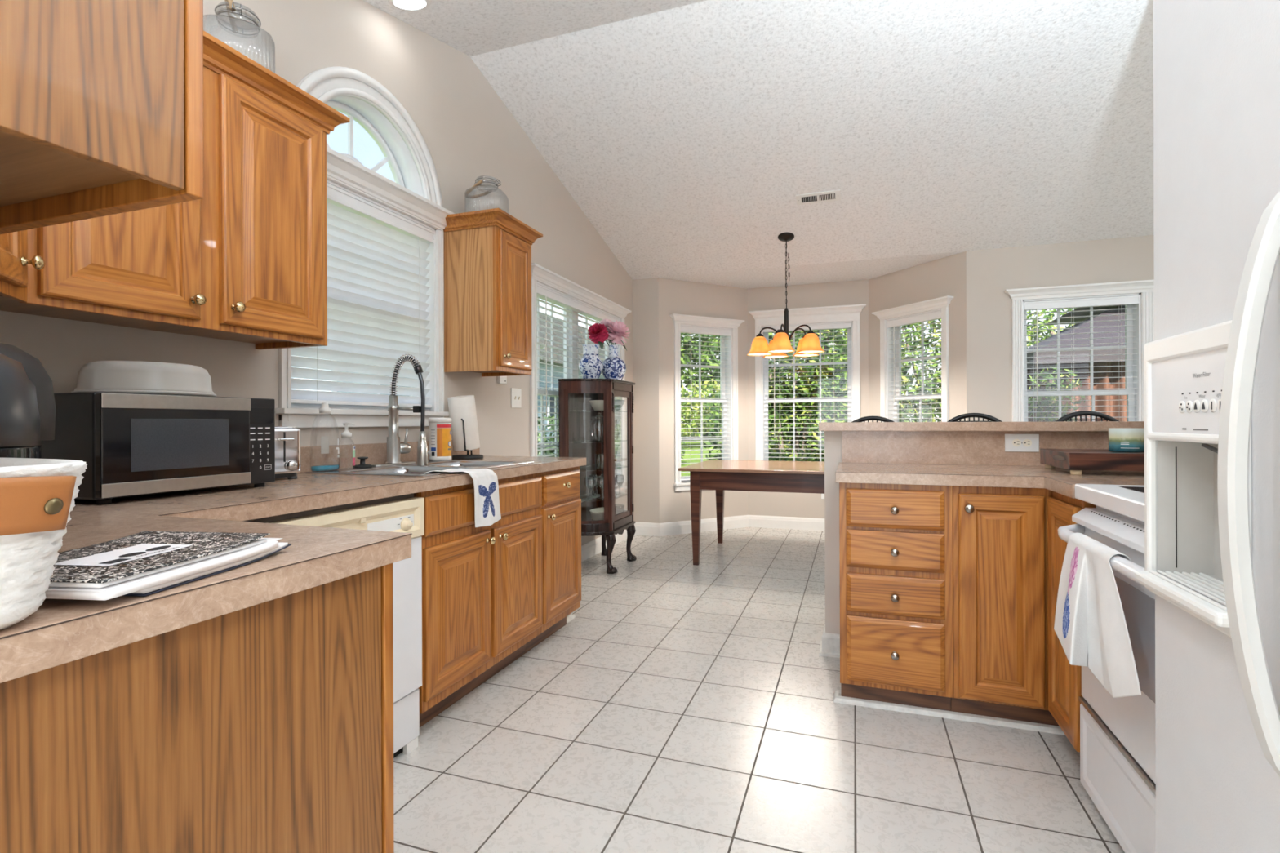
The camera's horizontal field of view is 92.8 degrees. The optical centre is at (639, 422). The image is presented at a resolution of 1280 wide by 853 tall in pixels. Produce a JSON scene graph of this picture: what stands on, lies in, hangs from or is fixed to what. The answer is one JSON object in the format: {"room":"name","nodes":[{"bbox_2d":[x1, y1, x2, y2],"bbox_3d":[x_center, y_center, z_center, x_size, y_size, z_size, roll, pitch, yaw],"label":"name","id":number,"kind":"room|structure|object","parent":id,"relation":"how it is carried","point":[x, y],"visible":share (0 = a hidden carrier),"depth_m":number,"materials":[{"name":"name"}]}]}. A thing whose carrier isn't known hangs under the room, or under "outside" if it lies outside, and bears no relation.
{"room":"kitchen","nodes":[
{"label":"kitchen","id":0,"kind":"room"},
{"bbox_2d":[0,0,632,545],"bbox_3d":[-1.638,-0.572,1.709,0.140,3.450,9.340,0,0,19],"label":"wall","id":1,"kind":"structure","parent":0,"point":[468,133],"depth_m":2.94,"materials":[{"name":"beige paint"}]},
{"bbox_2d":[0,229,44,302],"bbox_3d":[-1.470,-0.633,1.050,0.608,0.740,0.628,0,0,19],"label":"upper cabinet","id":2,"kind":"object","parent":1,"relation":"attached to","point":[14,261],"visible":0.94,"depth_m":1.26,"materials":[{"name":"brown wood"}]},
{"bbox_2d":[0,30,350,350],"bbox_3d":[-1.262,-0.666,1.622,0.624,0.804,1.145,0,0,19],"label":"upper cabinet","id":3,"kind":"object","parent":1,"relation":"attached to","point":[246,260],"visible":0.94,"depth_m":1.76,"materials":[{"name":"brown wood"}]},
{"bbox_2d":[203,0,275,73],"bbox_3d":[-1.285,-1.215,1.950,0.203,0.294,0.203,0,0,-31],"label":"glass jar","id":4,"kind":"object","parent":3,"relation":"on","point":[230,6],"visible":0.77,"depth_m":1.94,"materials":[{"name":"glass"}]},
{"bbox_2d":[275,146,454,427],"bbox_3d":[-1.230,-0.533,2.748,0.220,1.108,1.072,0,0,19],"label":"window","id":5,"kind":"structure","parent":1,"relation":"in","point":[341,170],"depth_m":2.79,"materials":[{"name":"white paint"}]},
{"bbox_2d":[290,182,434,408],"bbox_3d":[-1.228,-0.529,2.747,0.077,0.911,0.852,0,0,19],"label":"window blind","id":6,"kind":"object","parent":5,"relation":"attached to","point":[377,271],"visible":0.56,"depth_m":2.75,"materials":[{"name":"white plastic"}]},
{"bbox_2d":[296,66,442,206],"bbox_3d":[-1.256,-1.293,2.754,0.172,0.466,0.924,0,0,19],"label":"window","id":7,"kind":"structure","parent":1,"relation":"in","point":[351,92],"depth_m":2.84,"materials":[{"name":"white paint"}]},
{"bbox_2d":[299,439,479,472],"bbox_3d":[-1.387,0.145,2.176,0.019,0.098,2.785,0,0,19],"label":"backsplash","id":8,"kind":"structure","parent":1,"relation":"attached to","point":[376,453],"depth_m":2.60,"materials":[{"name":"laminate"}]},
{"bbox_2d":[443,208,542,376],"bbox_3d":[-0.799,-0.667,3.318,0.371,0.804,0.460,0,0,19],"label":"upper cabinet","id":9,"kind":"object","parent":1,"relation":"attached to","point":[487,253],"visible":0.98,"depth_m":3.17,"materials":[{"name":"brown wood"}]},
{"bbox_2d":[464,175,508,213],"bbox_3d":[-0.838,-1.194,3.296,0.226,0.248,0.203,0,0,9],"label":"glass jar","id":10,"kind":"object","parent":9,"relation":"on","point":[478,183],"visible":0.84,"depth_m":3.28,"materials":[{"name":"glass"}]},
{"bbox_2d":[511,387,521,408],"bbox_3d":[-0.785,-0.154,3.893,0.018,0.124,0.120,0,0,19],"label":"light switch","id":11,"kind":"object","parent":1,"relation":"attached to","point":[516,393],"visible":1,"depth_m":3.89,"materials":[{"name":"white plastic"}]},
{"bbox_2d":[529,262,631,502],"bbox_3d":[-0.480,-0.185,4.891,0.212,1.717,1.830,0,0,19],"label":"window","id":12,"kind":"structure","parent":1,"relation":"in","point":[548,279],"depth_m":4.65,"materials":[{"name":"white paint"}]},
{"bbox_2d":[537,395,558,457],"bbox_3d":[-0.671,0.175,4.509,0.012,0.741,0.654,0,0,19],"label":"grille","id":13,"kind":"object","parent":12,"relation":"attached to","point":[556,445],"depth_m":4.43,"materials":[{"name":"white plastic"}]},
{"bbox_2d":[537,297,565,390],"bbox_3d":[-0.702,-0.572,4.519,0.012,0.669,0.654,0,0,19],"label":"grille","id":14,"kind":"object","parent":12,"relation":"attached to","point":[538,302],"depth_m":4.61,"materials":[{"name":"white plastic"}]},
{"bbox_2d":[537,284,620,485],"bbox_3d":[-0.474,-0.184,4.888,0.077,1.526,1.582,0,0,19],"label":"window blind","id":15,"kind":"object","parent":12,"relation":"attached to","point":[543,292],"visible":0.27,"depth_m":4.53,"materials":[{"name":"white plastic"}]},
{"bbox_2d":[577,315,604,360],"bbox_3d":[-0.421,-0.573,5.319,0.012,0.669,0.654,0,0,19],"label":"grille","id":16,"kind":"object","parent":12,"relation":"attached to","point":[586,321],"depth_m":5.21,"materials":[{"name":"white plastic"}]},
{"bbox_2d":[242,493,413,523],"bbox_3d":[-1.153,0.625,1.885,0.590,0.772,0.625,0,0,19],"label":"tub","id":17,"kind":"object","parent":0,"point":[324,510],"depth_m":1.74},
{"bbox_2d":[632,277,659,523],"bbox_3d":[0.033,-0.178,5.998,0.365,2.650,0.140,0,0,19],"label":"wall","id":18,"kind":"structure","parent":0,"point":[645,291],"depth_m":5.92,"materials":[{"name":"beige paint"}]},
{"bbox_2d":[658,277,748,523],"bbox_3d":[0.622,-0.180,6.186,1.072,2.650,0.140,0,0,-28],"label":"wall","id":19,"kind":"structure","parent":0,"point":[675,296],"depth_m":6.01,"materials":[{"name":"beige paint"}]},
{"bbox_2d":[581,515,824,561],"bbox_3d":[2.636,1.026,5.043,7.084,0.124,2.718,0,0,-1],"label":"baseboard","id":20,"kind":"structure","parent":19,"relation":"attached to","point":[593,548],"depth_m":6.12,"materials":[{"name":"white paint"}]},
{"bbox_2d":[669,313,745,491],"bbox_3d":[0.653,-0.189,6.162,0.859,1.717,0.212,0,0,-28],"label":"window","id":21,"kind":"structure","parent":19,"relation":"in","point":[731,379],"depth_m":6.23,"materials":[{"name":"white paint"}]},
{"bbox_2d":[680,334,721,398],"bbox_3d":[0.612,-0.577,6.237,0.527,0.669,0.012,0,0,-28],"label":"grille","id":22,"kind":"object","parent":21,"relation":"attached to","point":[700,365],"depth_m":6.24,"materials":[{"name":"white plastic"}]},
{"bbox_2d":[680,402,723,462],"bbox_3d":[0.629,0.170,6.210,0.527,0.741,0.012,0,0,-28],"label":"grille","id":23,"kind":"object","parent":21,"relation":"attached to","point":[701,403],"depth_m":6.21,"materials":[{"name":"white plastic"}]},
{"bbox_2d":[680,325,730,480],"bbox_3d":[0.656,-0.188,6.156,0.607,1.526,0.077,0,0,-28],"label":"window blind","id":24,"kind":"object","parent":21,"relation":"attached to","point":[684,329],"visible":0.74,"depth_m":6.12,"materials":[{"name":"white plastic"}]},
{"bbox_2d":[363,0,1153,288],"bbox_3d":[1.593,-1.820,1.081,6.900,0.844,10.300,0,0,19],"label":"ceiling","id":25,"kind":"structure","parent":0,"point":[688,134],"depth_m":3.69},
{"bbox_2d":[386,0,431,10],"bbox_3d":[-1.030,-1.883,2.724,0.188,0.050,0.182,0,0,19],"label":"recessed light","id":26,"kind":"object","parent":25,"relation":"in","point":[409,5],"visible":1,"depth_m":2.76,"materials":[{"name":"white plastic"}]},
{"bbox_2d":[746,232,825,358],"bbox_3d":[1.188,-1.046,4.982,0.620,0.981,0.611,0,0,19],"label":"chandelier","id":27,"kind":"object","parent":25,"relation":"hanging from","point":[809,345],"visible":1,"depth_m":4.95,"materials":[{"name":"glass"}]},
{"bbox_2d":[795,189,840,204],"bbox_3d":[1.301,-1.639,4.450,0.310,0.036,0.121,0,0,19],"label":"ceiling vent","id":28,"kind":"object","parent":25,"relation":"in","point":[834,195],"visible":1,"depth_m":4.44,"materials":[{"name":"white plastic"}]},
{"bbox_2d":[393,527,1124,852],"bbox_3d":[1.627,1.141,0.998,6.800,0.100,10.160,0,0,19],"label":"floor","id":29,"kind":"structure","parent":0,"point":[683,706],"depth_m":2.04,"materials":[{"name":"beige tile"}]},
{"bbox_2d":[0,563,394,852],"bbox_3d":[-0.836,0.667,0.839,0.662,0.866,0.646,0,0,19],"label":"base cabinet","id":30,"kind":"object","parent":29,"relation":"on","point":[267,726],"visible":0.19,"depth_m":0.76,"materials":[{"name":"brown wood"}]},
{"bbox_2d":[242,493,424,758],"bbox_3d":[-1.125,0.670,1.876,0.648,0.862,0.625,0,0,19],"label":"dishwasher","id":31,"kind":"object","parent":29,"relation":"on","point":[405,513],"visible":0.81,"depth_m":1.98,"materials":[{"name":"white metal"}]},
{"bbox_2d":[413,472,542,727],"bbox_3d":[-0.885,0.667,2.578,0.690,0.866,0.833,0,0,19],"label":"base cabinet","id":32,"kind":"object","parent":29,"relation":"on","point":[482,586],"visible":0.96,"depth_m":2.37,"materials":[{"name":"brown wood"}]},
{"bbox_2d":[525,466,581,653],"bbox_3d":[-0.673,0.666,3.181,0.690,0.866,0.443,0,0,19],"label":"base cabinet","id":33,"kind":"object","parent":29,"relation":"on","point":[560,510],"visible":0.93,"depth_m":3.05,"materials":[{"name":"brown wood"}]},
{"bbox_2d":[558,378,636,573],"bbox_3d":[-0.286,0.394,4.691,0.396,1.417,0.773,0,0,19],"label":"china cabinet","id":34,"kind":"object","parent":29,"relation":"on","point":[575,411],"visible":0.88,"depth_m":4.63,"materials":[{"name":"brown wood"}]},
{"bbox_2d":[578,344,603,378],"bbox_3d":[-0.372,-0.450,4.630,0.190,0.270,0.190,0,0,19],"label":"porcelain vase","id":35,"kind":"object","parent":34,"relation":"on","point":[590,366],"visible":0.93,"depth_m":4.57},
{"bbox_2d":[601,344,626,380],"bbox_3d":[-0.204,-0.455,4.730,0.196,0.280,0.196,0,0,19],"label":"porcelain vase","id":36,"kind":"object","parent":34,"relation":"on","point":[614,367],"visible":0.8,"depth_m":4.67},
{"bbox_2d":[587,323,608,349],"bbox_3d":[-0.314,-0.648,4.683,0.180,0.231,0.169,0,0,19],"label":"peony","id":37,"kind":"object","parent":36,"relation":"in","point":[598,332],"visible":1,"depth_m":4.65,"materials":[{"name":"red plant"}]},
{"bbox_2d":[605,320,630,350],"bbox_3d":[-0.178,-0.662,4.744,0.202,0.254,0.202,0,0,19],"label":"peony","id":38,"kind":"object","parent":36,"relation":"in","point":[620,330],"visible":0.95,"depth_m":4.70,"materials":[{"name":"pink plant"}]},
{"bbox_2d":[678,459,824,565],"bbox_3d":[1.318,0.719,4.846,1.792,0.748,1.105,0,0,19],"label":"dining table","id":39,"kind":"object","parent":29,"relation":"on","point":[721,476],"visible":0.57,"depth_m":4.60,"materials":[{"name":"brown wood"}]},
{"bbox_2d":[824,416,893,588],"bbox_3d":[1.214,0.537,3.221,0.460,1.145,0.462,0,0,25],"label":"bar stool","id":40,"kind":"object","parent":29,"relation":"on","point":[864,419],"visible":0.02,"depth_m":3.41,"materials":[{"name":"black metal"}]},
{"bbox_2d":[839,482,953,711],"bbox_3d":[1.029,0.660,2.500,0.390,0.866,0.592,0,0,19],"label":"base cabinet","id":41,"kind":"object","parent":29,"relation":"on","point":[895,540],"visible":0.96,"depth_m":2.26,"materials":[{"name":"brown wood"}]},
{"bbox_2d":[833,689,1065,735],"bbox_3d":[1.136,1.083,2.287,0.780,0.021,0.073,0,0,19],"label":"trim","id":42,"kind":"structure","parent":29,"relation":"on","point":[837,699],"depth_m":2.25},
{"bbox_2d":[946,413,1002,422],"bbox_3d":[1.740,0.521,3.100,0.460,1.145,0.462,0,0,19],"label":"bar stool","id":43,"kind":"object","parent":29,"relation":"on","point":[992,419],"visible":0.06,"depth_m":3.30,"materials":[{"name":"black metal"}]},
{"bbox_2d":[951,485,1096,751],"bbox_3d":[1.603,0.658,2.162,0.914,0.866,0.840,0,0,19],"label":"base cabinet","id":44,"kind":"object","parent":29,"relation":"on","point":[1011,661],"visible":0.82,"depth_m":2.13,"materials":[{"name":"brown wood"}]},
{"bbox_2d":[835,431,1144,498],"bbox_3d":[1.411,0.132,2.226,1.321,0.188,0.862,0,0,19],"label":"countertop","id":45,"kind":"structure","parent":44,"relation":"on","point":[917,456],"depth_m":2.56,"materials":[{"name":"laminate"}]},
{"bbox_2d":[1004,434,1039,452],"bbox_3d":[1.619,0.087,2.584,0.126,0.076,0.007,0,0,19],"label":"electrical outlet","id":46,"kind":"object","parent":45,"relation":"attached to","point":[1013,442],"visible":1,"depth_m":2.58,"materials":[{"name":"white plastic"}]},
{"bbox_2d":[1040,448,1144,475],"bbox_3d":[1.797,0.144,2.212,0.508,0.077,0.355,0,0,19],"label":"cutting board","id":47,"kind":"object","parent":45,"relation":"on","point":[1076,460],"visible":0.59,"depth_m":2.11,"materials":[{"name":"brown wood"}]},
{"bbox_2d":[1108,427,1144,452],"bbox_3d":[1.758,0.064,2.202,0.105,0.084,0.105,0,0,19],"label":"jar candle","id":48,"kind":"object","parent":47,"relation":"on","point":[1120,439],"visible":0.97,"depth_m":2.16,"materials":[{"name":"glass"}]},
{"bbox_2d":[1056,410,1119,421],"bbox_3d":[2.233,0.514,2.927,0.460,1.145,0.462,0,0,16],"label":"bar stool","id":49,"kind":"object","parent":29,"relation":"on","point":[1070,415],"visible":0.08,"depth_m":3.13,"materials":[{"name":"black metal"}]},
{"bbox_2d":[1057,484,1155,852],"bbox_3d":[1.432,0.552,1.353,0.699,1.080,0.758,0,0,19],"label":"range","id":50,"kind":"object","parent":29,"relation":"on","point":[1117,735],"visible":0.31,"depth_m":1.50,"materials":[{"name":"white metal"}]},
{"bbox_2d":[1053,532,1141,697],"bbox_3d":[1.106,0.468,1.498,0.092,0.340,0.470,0,0,19],"label":"tea towel","id":51,"kind":"object","parent":50,"relation":"hanging from","point":[1091,628],"visible":0.97,"depth_m":1.50,"materials":[{"name":"white fabric"}]},
{"bbox_2d":[1075,484,1144,521],"bbox_3d":[1.461,0.201,1.343,0.636,0.047,0.758,0,0,19],"label":"cooktop","id":52,"kind":"object","parent":50,"relation":"in","point":[1128,500],"depth_m":1.58,"materials":[{"name":"metal"}]},
{"bbox_2d":[1134,0,1279,852],"bbox_3d":[1.100,0.131,0.573,0.806,1.885,0.900,0,0,19],"label":"refrigerator","id":53,"kind":"object","parent":29,"relation":"on","point":[1211,365],"visible":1,"depth_m":0.92,"materials":[{"name":"white metal"}]},
{"bbox_3d":[-1.411,0.669,1.160,0.637,0.866,0.872,0,0,19],"label":"base cabinet","id":54,"kind":"object","parent":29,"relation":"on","visible":0},
{"bbox_2d":[0,439,586,683],"bbox_3d":[-0.770,0.164,1.966,1.323,0.140,2.822,0,0,19],"label":"countertop","id":55,"kind":"structure","parent":54,"relation":"on","point":[60,632],"depth_m":0.99,"materials":[{"name":"laminate"}]},
{"bbox_2d":[0,342,55,458],"bbox_3d":[-1.193,0.024,1.019,0.339,0.339,0.332,0,0,19],"label":"air fryer","id":56,"kind":"object","parent":55,"relation":"on","point":[27,397],"visible":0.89,"depth_m":1.04,"materials":[{"name":"black plastic"}]},
{"bbox_2d":[0,457,87,630],"bbox_3d":[-0.704,0.115,0.572,0.330,0.151,0.216,0,0,19],"label":"rope basket","id":57,"kind":"object","parent":55,"relation":"on","point":[37,496],"visible":1,"depth_m":0.56,"materials":[{"name":"white fabric"}]},
{"bbox_2d":[40,391,275,504],"bbox_3d":[-1.339,0.062,1.681,0.374,0.264,0.460,0,0,19],"label":"microwave oven","id":58,"kind":"object","parent":55,"relation":"on","point":[130,444],"visible":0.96,"depth_m":1.52,"materials":[{"name":"black metal"}]},
{"bbox_2d":[71,360,216,396],"bbox_3d":[-1.355,-0.115,1.679,0.310,0.088,0.310,0,0,19],"label":"carrier","id":59,"kind":"object","parent":58,"relation":"on","point":[86,379],"visible":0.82,"depth_m":1.66,"materials":[{"name":"white plastic"}]},
{"bbox_2d":[71,390,216,396],"bbox_3d":[-1.355,-0.076,1.679,0.310,0.010,0.310,0,0,19],"label":"tray","id":60,"kind":"object","parent":59,"relation":"on","point":[200,393],"depth_m":1.62,"materials":[{"name":"white plastic"}]},
{"bbox_2d":[122,542,291,596],"bbox_3d":[-0.625,0.184,0.793,0.196,0.014,0.236,0,0,6],"label":"notebook","id":61,"kind":"object","parent":55,"relation":"on","point":[143,593],"visible":0.1,"depth_m":0.75,"materials":[{"name":"white paper"}]},
{"bbox_2d":[44,537,282,600],"bbox_3d":[-0.628,0.174,0.759,0.202,0.014,0.263,0,0,6],"label":"book","id":62,"kind":"object","parent":61,"relation":"on","point":[113,591],"visible":0.17,"depth_m":0.68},
{"bbox_2d":[48,531,270,587],"bbox_3d":[-0.630,0.163,0.749,0.196,0.013,0.238,0,0,6],"label":"notebook","id":63,"kind":"object","parent":62,"relation":"on","point":[143,553],"visible":0.87,"depth_m":0.75,"materials":[{"name":"white paper"}]},
{"bbox_2d":[275,426,300,479],"bbox_3d":[-1.274,0.104,2.063,0.222,0.179,0.170,0,0,33],"label":"toaster","id":64,"kind":"object","parent":55,"relation":"on","point":[287,439],"visible":0.3,"depth_m":2.04,"materials":[{"name":"silver metal"}]},
{"bbox_2d":[371,354,427,466],"bbox_3d":[-1.024,-0.054,2.676,0.211,0.488,0.251,0,0,19],"label":"kitchen faucet","id":65,"kind":"object","parent":55,"relation":"on","point":[394,448],"visible":0.98,"depth_m":2.67,"materials":[{"name":"metal"}]},
{"bbox_2d":[305,459,533,476],"bbox_3d":[-0.884,0.279,2.593,0.540,0.186,0.785,0,0,19],"label":"sink","id":66,"kind":"object","parent":55,"relation":"in","point":[412,469],"visible":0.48,"depth_m":2.57,"materials":[{"name":"metal"}]},
{"bbox_2d":[311,402,339,471],"bbox_3d":[-1.214,0.055,2.351,0.076,0.262,0.122,0,0,19],"label":"dish soap bottle","id":67,"kind":"object","parent":66,"relation":"on","point":[325,408],"visible":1,"depth_m":2.32,"materials":[{"name":"clear plastic"}]},
{"bbox_2d":[428,417,452,461],"bbox_3d":[-0.972,0.082,2.965,0.109,0.208,0.109,0,0,19],"label":"wipes canister","id":68,"kind":"object","parent":66,"relation":"on","point":[440,428],"visible":1,"depth_m":2.92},
{"bbox_2d":[424,468,501,527],"bbox_3d":[-0.689,0.291,2.328,0.168,0.229,0.384,0,0,19],"label":"tea towel","id":69,"kind":"object","parent":66,"relation":"hanging from","point":[486,500],"visible":0.77,"depth_m":2.36,"materials":[{"name":"white fabric"}]},
{"bbox_2d":[452,418,483,459],"bbox_3d":[-0.910,0.034,3.218,0.160,0.316,0.163,0,0,40],"label":"paper towel holder","id":70,"kind":"object","parent":55,"relation":"on","point":[467,456],"visible":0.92,"depth_m":3.15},
{"bbox_2d":[447,395,479,451],"bbox_3d":[-0.923,0.003,3.198,0.146,0.294,0.172,0,0,19],"label":"paper towel roll","id":71,"kind":"object","parent":70,"relation":"on","point":[464,407],"visible":0.91,"depth_m":3.14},
{"bbox_2d":[747,280,868,518],"bbox_3d":[1.710,-0.184,6.246,1.185,2.650,0.140,0,0,19],"label":"wall","id":72,"kind":"structure","parent":0,"point":[848,292],"depth_m":6.22,"materials":[{"name":"beige paint"}]},
{"bbox_2d":[748,303,866,461],"bbox_3d":[1.697,-0.241,6.210,1.139,1.814,0.217,0,0,19],"label":"window","id":73,"kind":"structure","parent":72,"relation":"in","point":[839,313],"depth_m":6.21,"materials":[{"name":"white paint"}]},
{"bbox_2d":[792,402,821,461],"bbox_3d":[1.718,0.167,6.264,0.280,0.741,0.012,0,0,19],"label":"grille","id":74,"kind":"object","parent":73,"relation":"attached to","point":[793,403],"depth_m":6.30,"materials":[{"name":"white plastic"}]},
{"bbox_2d":[763,322,851,457],"bbox_3d":[1.696,-0.207,6.206,0.867,1.556,0.077,0,0,19],"label":"window blind","id":75,"kind":"object","parent":73,"relation":"attached to","point":[835,326],"visible":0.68,"depth_m":6.20,"materials":[{"name":"white plastic"}]},
{"bbox_2d":[768,329,847,398],"bbox_3d":[1.725,-0.595,6.292,0.787,0.699,0.012,0,0,19],"label":"grille","id":76,"kind":"object","parent":73,"relation":"attached to","point":[793,335],"depth_m":6.31,"materials":[{"name":"white plastic"}]},
{"bbox_2d":[868,251,966,422],"bbox_3d":[2.526,-0.187,5.517,0.140,2.650,1.079,0,0,-24],"label":"wall","id":77,"kind":"structure","parent":0,"point":[946,276],"depth_m":5.30,"materials":[{"name":"beige paint"}]},
{"bbox_2d":[871,295,954,422],"bbox_3d":[2.492,-0.195,5.505,0.212,1.717,0.849,0,0,-24],"label":"window","id":78,"kind":"structure","parent":77,"relation":"in","point":[942,304],"depth_m":5.74,"materials":[{"name":"white paint"}]},
{"bbox_2d":[887,310,941,422],"bbox_3d":[2.486,-0.195,5.502,0.077,1.526,0.597,0,0,-24],"label":"window blind","id":79,"kind":"object","parent":78,"relation":"attached to","point":[936,315],"visible":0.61,"depth_m":5.51,"materials":[{"name":"white plastic"}]},
{"bbox_2d":[899,322,941,395],"bbox_3d":[2.568,-0.583,5.539,0.012,0.669,0.517,0,0,-24],"label":"grille","id":80,"kind":"object","parent":78,"relation":"attached to","point":[922,323],"depth_m":5.54,"materials":[{"name":"white plastic"}]},
{"bbox_2d":[824,431,1034,634],"bbox_3d":[1.546,0.565,2.701,1.388,1.054,0.120,0,0,19],"label":"wall","id":81,"kind":"structure","parent":0,"point":[833,439],"depth_m":2.86,"materials":[{"name":"beige paint"}]},
{"bbox_2d":[818,624,839,657],"bbox_3d":[1.533,1.041,2.706,1.409,0.102,0.172,0,0,19],"label":"baseboard","id":82,"kind":"structure","parent":81,"relation":"attached to","point":[830,642],"depth_m":2.85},
{"bbox_2d":[841,431,1108,466],"bbox_3d":[1.557,0.111,2.621,1.308,0.146,0.020,0,0,19],"label":"backsplash","id":83,"kind":"structure","parent":81,"relation":"attached to","point":[943,447],"depth_m":2.67,"materials":[{"name":"laminate"}]},
{"bbox_2d":[818,421,1144,431],"bbox_3d":[1.560,0.018,2.783,1.408,0.039,0.435,0,0,19],"label":"breakfast bar","id":84,"kind":"object","parent":81,"relation":"on","point":[1050,425],"visible":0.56,"depth_m":2.59,"materials":[{"name":"laminate"}]},
{"bbox_2d":[966,235,1154,422],"bbox_3d":[4.459,-0.543,4.442,3.730,3.350,0.140,0,0,19],"label":"wall","id":85,"kind":"structure","parent":0,"point":[989,272],"depth_m":4.90,"materials":[{"name":"beige paint"}]},
{"bbox_2d":[1004,279,1154,422],"bbox_3d":[3.430,-0.198,4.766,1.033,1.717,0.212,0,0,19],"label":"window","id":86,"kind":"structure","parent":85,"relation":"in","point":[1144,311],"depth_m":4.74,"materials":[{"name":"white paint"}]},
{"bbox_2d":[1026,306,1125,391],"bbox_3d":[3.457,-0.586,4.846,0.669,0.669,0.012,0,0,19],"label":"grille","id":87,"kind":"object","parent":86,"relation":"attached to","point":[1058,348],"depth_m":4.82,"materials":[{"name":"white plastic"}]},
{"bbox_2d":[1057,395,1094,421],"bbox_3d":[3.450,0.161,4.818,0.669,0.741,0.012,0,0,19],"label":"grille","id":88,"kind":"object","parent":86,"relation":"attached to","point":[1092,396],"depth_m":4.81,"materials":[{"name":"white plastic"}]},
{"bbox_2d":[1024,295,1138,421],"bbox_3d":[3.428,-0.198,4.760,0.749,1.526,0.077,0,0,19],"label":"window blind","id":89,"kind":"object","parent":86,"relation":"attached to","point":[1126,300],"visible":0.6,"depth_m":4.75,"materials":[{"name":"white plastic"}]},
{"bbox_3d":[-1.252,-0.524,0.575,1.340,3.350,0.115,0,0,19],"label":"wall","id":90,"kind":"structure","parent":0,"visible":0},
{"bbox_2d":[0,0,204,234],"bbox_3d":[-0.892,-0.633,0.710,0.711,0.744,0.369,0,0,19],"label":"upper cabinet","id":91,"kind":"object","parent":90,"relation":"attached to","point":[101,101],"visible":1,"depth_m":0.65,"materials":[{"name":"brown wood"}]},
{"label":"outside","id":92,"kind":"structure","parent":0,"visible":0},
{"bbox_2d":[545,424,819,476],"bbox_3d":[5.972,0.781,16.982,80.000,1.290,64.000,0,0,19],"label":"lawn","id":93,"kind":"structure","parent":92,"point":[686,443],"depth_m":21.30,"materials":[{"name":"green plant"}]},
{"bbox_2d":[290,314,604,453],"bbox_3d":[-5.157,-1.036,19.566,3.900,4.900,15.300,0,0,19],"label":"neighbor house","id":94,"kind":"structure","parent":93,"relation":"on","point":[543,384],"depth_m":20.53,"materials":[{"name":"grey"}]},
{"bbox_2d":[537,413,684,458],"bbox_3d":[-0.782,0.640,12.557,1.382,1.684,10.279,0,0,19],"label":"hedge","id":95,"kind":"object","parent":93,"relation":"on","point":[551,421],"visible":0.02,"depth_m":10.19,"materials":[{"name":"green plant"}]},
{"bbox_2d":[680,333,719,391],"bbox_3d":[1.156,-2.709,24.959,6.090,7.629,4.387,0,0,19],"label":"shade tree","id":96,"kind":"object","parent":93,"relation":"on","point":[707,377],"visible":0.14,"depth_m":23.66,"materials":[{"name":"green plant"}]},
{"bbox_2d":[680,377,722,436],"bbox_3d":[2.448,-0.518,22.462,3.829,2.207,2.186,0,0,19],"label":"bush","id":97,"kind":"object","parent":93,"relation":"on","point":[684,410],"visible":0.36,"depth_m":22.29,"materials":[{"name":"green plant"}]},
{"bbox_2d":[768,444,824,461],"bbox_3d":[2.191,0.827,8.457,1.535,1.045,0.932,0,0,19],"label":"bush","id":98,"kind":"object","parent":93,"relation":"on","point":[775,454],"visible":0.04,"depth_m":8.43,"materials":[{"name":"green plant"}]},
{"bbox_2d":[697,329,911,460],"bbox_3d":[2.921,-0.468,11.059,3.877,3.954,1.358,0,0,19],"label":"bush","id":99,"kind":"object","parent":93,"relation":"on","point":[714,425],"visible":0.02,"depth_m":11.27,"materials":[{"name":"green plant"}]},
{"bbox_2d":[711,328,902,461],"bbox_3d":[2.541,-0.523,9.495,2.871,3.842,1.644,0,0,17],"label":"trees","id":100,"kind":"object","parent":93,"relation":"on","point":[780,408],"visible":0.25,"depth_m":9.30,"materials":[{"name":"green plant"}]},
{"bbox_2d":[789,324,919,424],"bbox_3d":[4.641,-0.902,13.837,3.282,4.567,2.063,0,0,19],"label":"shade tree","id":101,"kind":"object","parent":93,"relation":"on","point":[903,326],"visible":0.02,"depth_m":13.31,"materials":[{"name":"green plant"}]},
{"bbox_2d":[898,319,941,422],"bbox_3d":[4.076,-0.274,8.427,1.796,3.394,1.077,0,0,19],"label":"shrub","id":102,"kind":"object","parent":93,"relation":"on","point":[931,402],"visible":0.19,"depth_m":8.34,"materials":[{"name":"green plant"}]},
{"bbox_2d":[933,307,1076,391],"bbox_3d":[8.653,-0.768,13.470,4.095,4.271,2.107,0,0,19],"label":"shade tree","id":103,"kind":"object","parent":93,"relation":"on","point":[1050,315],"visible":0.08,"depth_m":13.12,"materials":[{"name":"green plant"}]},
{"bbox_2d":[1027,364,1084,422],"bbox_3d":[4.745,0.221,7.126,0.796,1.805,0.742,0,0,19],"label":"flowering bush","id":104,"kind":"object","parent":93,"relation":"on","point":[1043,404],"visible":0.23,"depth_m":7.05,"materials":[{"name":"green plant"}]},
{"bbox_2d":[1026,305,1127,422],"bbox_3d":[7.225,-0.318,8.585,3.780,3.420,3.730,0,0,19],"label":"gazebo","id":105,"kind":"object","parent":93,"relation":"on","point":[1117,409],"visible":0.02,"depth_m":7.51,"materials":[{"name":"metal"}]},
{"bbox_2d":[1026,364,1046,422],"bbox_3d":[5.700,0.288,9.127,0.200,2.080,3.000,0,0,19],"label":"curtain","id":106,"kind":"object","parent":105,"relation":"hanging from","point":[1030,372],"depth_m":8.25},
{"bbox_2d":[1060,361,1127,421],"bbox_3d":[5.689,0.288,7.435,1.000,2.080,0.198,0,0,19],"label":"curtain","id":107,"kind":"object","parent":105,"relation":"hanging from","point":[1117,409],"depth_m":7.45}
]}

